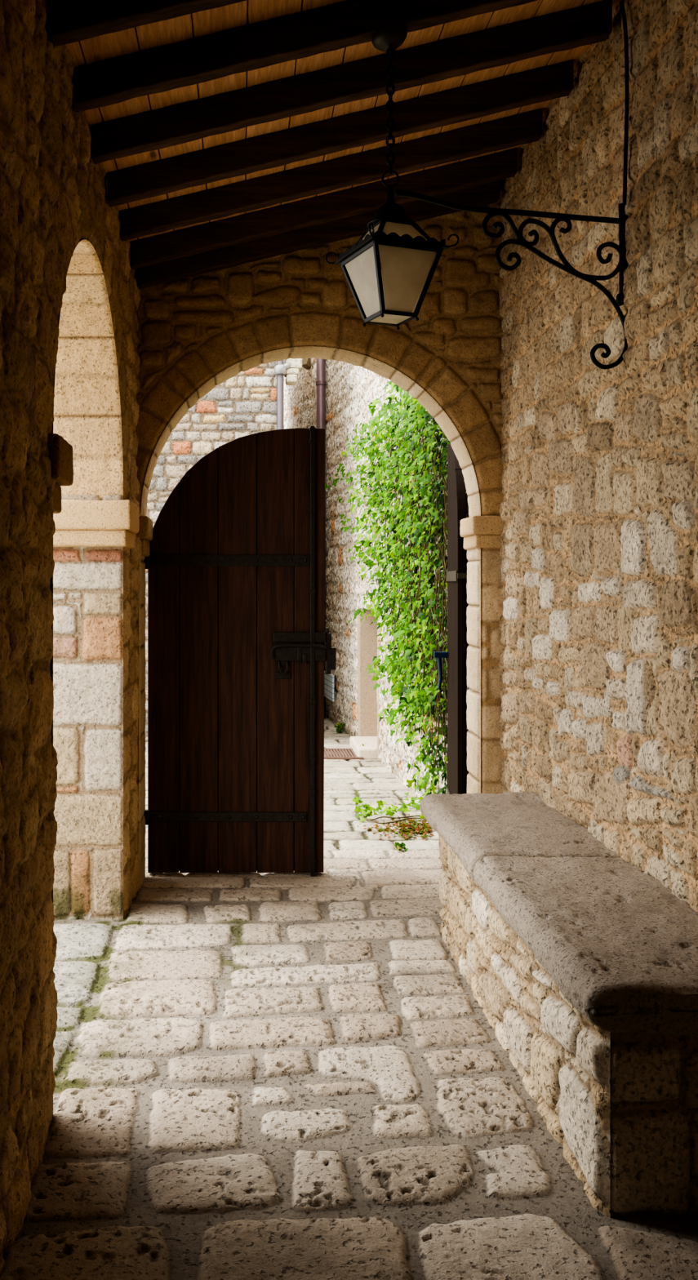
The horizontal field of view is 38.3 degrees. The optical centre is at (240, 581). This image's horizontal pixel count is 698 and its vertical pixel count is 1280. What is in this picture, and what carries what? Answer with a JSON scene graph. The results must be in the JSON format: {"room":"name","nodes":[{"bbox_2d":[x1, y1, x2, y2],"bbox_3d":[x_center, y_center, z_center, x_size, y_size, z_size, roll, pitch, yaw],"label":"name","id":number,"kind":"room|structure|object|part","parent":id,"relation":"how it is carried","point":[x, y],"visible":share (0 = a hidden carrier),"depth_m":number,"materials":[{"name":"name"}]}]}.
{"room":"covered stone passageway","nodes":[
{"label":"covered stone passageway","id":0,"kind":"room"},
{"bbox_2d":[0,0,142,1273],"bbox_3d":[-0.780,-0.190,1.930,0.534,3.720,7.060,0,0,0],"label":"wall","id":1,"kind":"structure","parent":0,"point":[70,359],"depth_m":2.82,"materials":[{"name":"beige stone"}]},
{"bbox_2d":[47,433,73,513],"bbox_3d":[-0.730,-0.313,2.929,0.439,0.220,0.254,0,0,0],"label":"trim","id":2,"kind":"structure","parent":1,"relation":"attached to","point":[60,452],"depth_m":2.87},
{"bbox_2d":[53,499,139,548],"bbox_3d":[-0.723,-0.265,4.685,0.453,0.215,0.375,0,0,0],"label":"trim","id":3,"kind":"structure","parent":1,"relation":"attached to","point":[79,522],"depth_m":4.50,"materials":[{"name":"beige stone"}]},
{"bbox_2d":[137,515,152,556],"bbox_3d":[-0.540,-0.240,5.330,0.118,0.209,0.304,0,0,0],"label":"trim","id":4,"kind":"structure","parent":1,"relation":"attached to","point":[144,534],"depth_m":5.20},
{"bbox_2d":[145,361,284,742],"bbox_3d":[-1.885,-0.990,11.735,4.630,5.320,3.529,0,0,0],"label":"wall","id":5,"kind":"structure","parent":0,"point":[245,404],"depth_m":9.99,"materials":[{"name":"stone"}]},
{"bbox_2d":[274,360,291,429],"bbox_3d":[0.428,-0.965,9.938,0.196,5.170,0.139,0,0,0],"label":"drainpipe","id":6,"kind":"object","parent":5,"relation":"attached to","point":[280,369],"visible":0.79,"depth_m":9.90,"materials":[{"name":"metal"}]},
{"bbox_2d":[284,358,302,385],"bbox_3d":[0.526,-2.131,10.040,0.175,0.270,0.200,0,0,0],"label":"stone corbel","id":7,"kind":"object","parent":5,"relation":"attached to","point":[291,373],"visible":0.8,"depth_m":9.94,"materials":[{"name":"beige stone"}]},
{"bbox_2d":[145,716,439,851],"bbox_3d":[-2.200,1.623,12.000,7.600,0.026,12.000,0,0,0],"label":"ground","id":8,"kind":"structure","parent":0,"point":[370,780],"depth_m":7.31,"materials":[{"name":"beige stone"}]},
{"bbox_2d":[333,721,345,732],"bbox_3d":[1.058,1.566,10.688,0.138,0.114,0.210,0,0,-23],"label":"tuft","id":9,"kind":"object","parent":8,"relation":"on","point":[340,726],"visible":1,"depth_m":10.63,"materials":[{"name":"green plant"}]},
{"bbox_2d":[324,748,363,759],"bbox_3d":[0.942,1.612,9.284,0.370,0.020,0.490,0,0,0],"label":"drain grate","id":10,"kind":"object","parent":8,"relation":"on","point":[346,756],"visible":0.79,"depth_m":9.22,"materials":[{"name":"brown metal"}]},
{"bbox_2d":[349,736,377,759],"bbox_3d":[1.278,1.575,9.410,0.420,0.110,0.720,0,0,0],"label":"stone step","id":11,"kind":"structure","parent":8,"relation":"on","point":[369,751],"depth_m":9.22,"materials":[{"name":"beige stone"}]},
{"bbox_2d":[356,813,432,840],"bbox_3d":[1.026,1.608,6.509,0.547,0.056,0.670,0,0,0],"label":"fallen leaves","id":12,"kind":"object","parent":8,"relation":"on","point":[424,828],"visible":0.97,"depth_m":6.45,"materials":[{"name":"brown plant"}]},
{"bbox_2d":[135,179,504,884],"bbox_3d":[0.250,-0.375,5.323,2.900,4.150,0.273,0,0,0],"label":"wall","id":13,"kind":"structure","parent":0,"point":[197,333],"depth_m":5.21,"materials":[{"name":"beige stone"}]},
{"bbox_2d":[143,425,335,876],"bbox_3d":[-0.039,0.383,5.476,1.124,2.475,0.098,0,0,0],"label":"door","id":14,"kind":"structure","parent":13,"relation":"in","point":[238,645],"depth_m":5.47,"materials":[{"name":"brown wood"}]},
{"bbox_2d":[434,444,466,794],"bbox_3d":[1.264,0.378,5.826,0.146,2.455,0.742,0,0,0],"label":"door","id":15,"kind":"structure","parent":13,"relation":"in","point":[456,573],"depth_m":5.61,"materials":[{"name":"brown wood"}]},
{"bbox_3d":[1.238,0.551,6.146,0.085,0.228,0.040,0,0,7],"label":"handle","id":16,"kind":"part","parent":15,"relation":"part of","materials":[{"name":"metal"}]},
{"bbox_3d":[1.269,0.378,5.847,0.050,2.455,0.701,0,0,7],"label":"plank panel","id":17,"kind":"part","parent":15,"relation":"part of","materials":[{"name":"brown wood"}]},
{"bbox_2d":[459,515,504,550],"bbox_3d":[1.314,-0.258,5.322,0.221,0.173,0.320,0,0,0],"label":"trim","id":18,"kind":"structure","parent":13,"relation":"attached to","point":[477,531],"depth_m":5.18,"materials":[{"name":"beige stone"}]},
{"bbox_2d":[66,0,621,242],"bbox_3d":[0.263,-1.919,1.880,2.819,0.812,7.160,0,0,0],"label":"ceiling","id":19,"kind":"structure","parent":0,"point":[207,22],"depth_m":3.54,"materials":[{"name":"brown wood"}]},
{"bbox_2d":[48,0,246,46],"bbox_3d":[0.400,-1.805,2.801,1.869,0.571,0.066,0,0,0],"label":"rafter","id":20,"kind":"object","parent":19,"relation":"attached to","point":[71,21],"visible":1,"depth_m":2.77,"materials":[{"name":"brown wood"}]},
{"bbox_2d":[73,0,537,111],"bbox_3d":[0.400,-1.806,3.196,1.869,0.569,0.066,0,0,0],"label":"rafter","id":21,"kind":"object","parent":19,"relation":"attached to","point":[334,27],"visible":0.98,"depth_m":3.17,"materials":[{"name":"brown wood"}]},
{"bbox_2d":[372,22,407,51],"bbox_3d":[0.478,-1.740,3.196,0.113,0.070,0.116,0,0,0],"label":"ceiling rose","id":22,"kind":"object","parent":21,"relation":"attached to","point":[396,33],"visible":0.97,"depth_m":3.16,"materials":[{"name":"paint"}]},
{"bbox_2d":[381,44,399,187],"bbox_3d":[0.480,-1.503,3.190,0.052,0.478,0.029,0,0,26],"label":"chain","id":23,"kind":"object","parent":22,"relation":"hanging from","point":[390,59],"visible":1,"depth_m":3.19,"materials":[{"name":"black metal"}]},
{"bbox_2d":[137,180,499,288],"bbox_3d":[0.400,-1.805,5.146,1.869,0.572,0.066,0,0,0],"label":"rafter","id":24,"kind":"object","parent":19,"relation":"attached to","point":[309,237],"visible":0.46,"depth_m":5.12,"materials":[{"name":"brown wood"}]},
{"bbox_2d":[129,147,517,269],"bbox_3d":[0.400,-1.805,4.821,1.869,0.571,0.066,0,0,0],"label":"rafter","id":25,"kind":"object","parent":19,"relation":"attached to","point":[476,171],"visible":0.98,"depth_m":4.79,"materials":[{"name":"brown wood"}]},
{"bbox_2d":[120,108,542,241],"bbox_3d":[0.400,-1.806,4.421,1.869,0.570,0.066,0,0,0],"label":"rafter","id":26,"kind":"object","parent":19,"relation":"attached to","point":[526,127],"visible":0.99,"depth_m":4.39,"materials":[{"name":"brown wood"}]},
{"bbox_2d":[107,60,573,207],"bbox_3d":[0.400,-1.805,4.011,1.869,0.571,0.066,0,0,0],"label":"rafter","id":27,"kind":"object","parent":19,"relation":"attached to","point":[278,148],"visible":1,"depth_m":3.98,"materials":[{"name":"brown wood"}]},
{"bbox_2d":[92,0,612,164],"bbox_3d":[0.400,-1.805,3.596,1.869,0.571,0.066,0,0,0],"label":"rafter","id":28,"kind":"object","parent":19,"relation":"attached to","point":[460,55],"visible":0.99,"depth_m":3.56,"materials":[{"name":"brown wood"}]},
{"bbox_2d":[0,849,697,1279],"bbox_3d":[0.165,1.588,2.150,2.570,0.093,7.700,0,0,0],"label":"floor","id":29,"kind":"structure","parent":0,"point":[259,1076],"depth_m":2.91,"materials":[{"name":"beige stone"}]},
{"bbox_2d":[393,841,408,851],"bbox_3d":[0.964,1.596,5.986,0.077,0.049,0.103,0,0,0],"label":"tuft","id":30,"kind":"object","parent":29,"relation":"on","point":[398,846],"visible":1,"depth_m":5.97,"materials":[{"name":"green plant"}]},
{"bbox_2d":[419,791,697,1217],"bbox_3d":[1.107,1.286,3.512,0.566,0.629,2.228,0,0,0],"label":"stone bench","id":31,"kind":"object","parent":29,"relation":"on","point":[582,964],"visible":0.98,"depth_m":2.78,"materials":[{"name":"beige stone"}]},
{"bbox_3d":[1.094,1.041,4.093,0.540,0.138,1.067,0,0,0],"label":"seat","id":32,"kind":"part","parent":31,"relation":"part of","materials":[{"name":"stone"}]},
{"bbox_3d":[1.094,1.041,2.982,0.539,0.139,1.168,0,0,0],"label":"seat","id":33,"kind":"part","parent":31,"relation":"part of","materials":[{"name":"stone"}]},
{"bbox_2d":[283,358,469,798],"bbox_3d":[0.867,-0.990,10.589,0.921,5.320,10.413,0,0,-11],"label":"wall","id":34,"kind":"structure","parent":0,"point":[350,388],"depth_m":10.35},
{"bbox_2d":[302,358,311,369],"bbox_3d":[0.903,-2.978,12.760,0.285,0.517,0.100,0,0,-43],"label":"strut","id":35,"kind":"object","parent":34,"relation":"attached to","point":[306,364],"visible":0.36,"depth_m":12.67,"materials":[{"name":"brown wood"}]},
{"bbox_2d":[315,358,328,718],"bbox_3d":[0.973,-0.965,11.800,0.173,5.170,0.124,0,0,0],"label":"drainpipe","id":36,"kind":"object","parent":34,"relation":"attached to","point":[321,383],"visible":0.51,"depth_m":11.76,"materials":[{"name":"metal"}]},
{"bbox_2d":[324,671,333,701],"bbox_3d":[1.006,1.197,11.390,0.020,0.290,0.600,0,0,-5],"label":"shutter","id":37,"kind":"object","parent":34,"relation":"attached to","point":[328,678],"visible":0.73,"depth_m":11.29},
{"bbox_2d":[357,609,380,761],"bbox_3d":[1.328,0.950,9.405,0.285,1.340,0.987,0,0,-4],"label":"trim","id":38,"kind":"structure","parent":34,"relation":"attached to","point":[368,707],"depth_m":9.77,"materials":[{"name":"beige stone"}]},
{"bbox_2d":[324,381,469,823],"bbox_3d":[0.977,0.008,8.629,0.626,3.235,5.528,0,0,-3],"label":"ivy plant","id":39,"kind":"object","parent":34,"relation":"attached to","point":[421,531],"visible":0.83,"depth_m":7.16,"materials":[{"name":"green plant"}]},
{"bbox_2d":[497,0,697,911],"bbox_3d":[1.361,-0.300,1.845,0.045,3.900,6.890,0,0,0],"label":"wall","id":40,"kind":"structure","parent":0,"point":[597,664],"depth_m":3.68,"materials":[{"name":"stone"}]},
{"bbox_2d":[394,189,627,369],"bbox_3d":[0.948,-1.045,3.375,0.966,0.598,0.033,0,0,-22],"label":"wall bracket","id":41,"kind":"object","parent":40,"relation":"attached to","point":[620,248],"visible":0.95,"depth_m":3.42,"materials":[{"name":"black metal"}]},
{"bbox_2d":[325,186,458,330],"bbox_3d":[0.480,-1.046,3.190,0.314,0.439,0.314,0,0,-20],"label":"hanging lantern","id":42,"kind":"object","parent":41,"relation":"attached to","point":[388,273],"visible":1,"depth_m":3.12,"materials":[{"name":"black metal"}]},
{"bbox_3d":[0.390,-0.941,3.149,0.102,0.186,0.196,0,0,0],"label":"glass pane","id":43,"kind":"part","parent":42,"relation":"part of","materials":[{"name":"white glass"}]},
{"bbox_3d":[0.408,-1.095,3.161,0.051,0.081,0.188,0,0,-20],"label":"roof pane","id":44,"kind":"part","parent":42,"relation":"part of","materials":[{"name":"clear glass"}]},
{"bbox_3d":[0.480,-0.844,3.190,0.100,0.003,0.100,0,0,-20],"label":"pane","id":45,"kind":"part","parent":42,"relation":"part of","materials":[{"name":"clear glass"}]},
{"bbox_3d":[0.480,-0.943,3.190,0.243,0.208,0.243,0,0,-20],"label":"frame","id":46,"kind":"part","parent":42,"relation":"part of","materials":[{"name":"black metal"}]},
{"bbox_3d":[0.480,-1.093,3.190,0.223,0.093,0.223,0,0,-20],"label":"roof frame","id":47,"kind":"part","parent":42,"relation":"part of","materials":[{"name":"black metal"}]},
{"bbox_3d":[0.509,-1.095,3.118,0.188,0.081,0.051,0,0,-20],"label":"roof pane","id":48,"kind":"part","parent":42,"relation":"part of","materials":[{"name":"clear glass"}]},
{"bbox_3d":[0.521,-0.941,3.100,0.196,0.186,0.102,0,0,0],"label":"glass pane","id":49,"kind":"part","parent":42,"relation":"part of","materials":[{"name":"white glass"}]},
{"bbox_3d":[0.558,-0.941,3.222,0.057,0.186,0.208,0,0,-20],"label":"glass pane","id":50,"kind":"part","parent":42,"relation":"part of","materials":[{"name":"white glass"}]},
{"bbox_3d":[0.944,-1.260,3.374,0.959,0.064,0.018,0,0,-22],"label":"arm","id":51,"kind":"part","parent":41,"relation":"part of","materials":[{"name":"black metal"}]},
{"bbox_2d":[619,0,629,204],"bbox_3d":[1.342,-1.681,3.479,0.012,0.728,0.062,0,0,0],"label":"cable conduit","id":52,"kind":"object","parent":40,"relation":"attached to","point":[621,2],"visible":1,"depth_m":3.46,"materials":[{"name":"black metal"}]}
]}

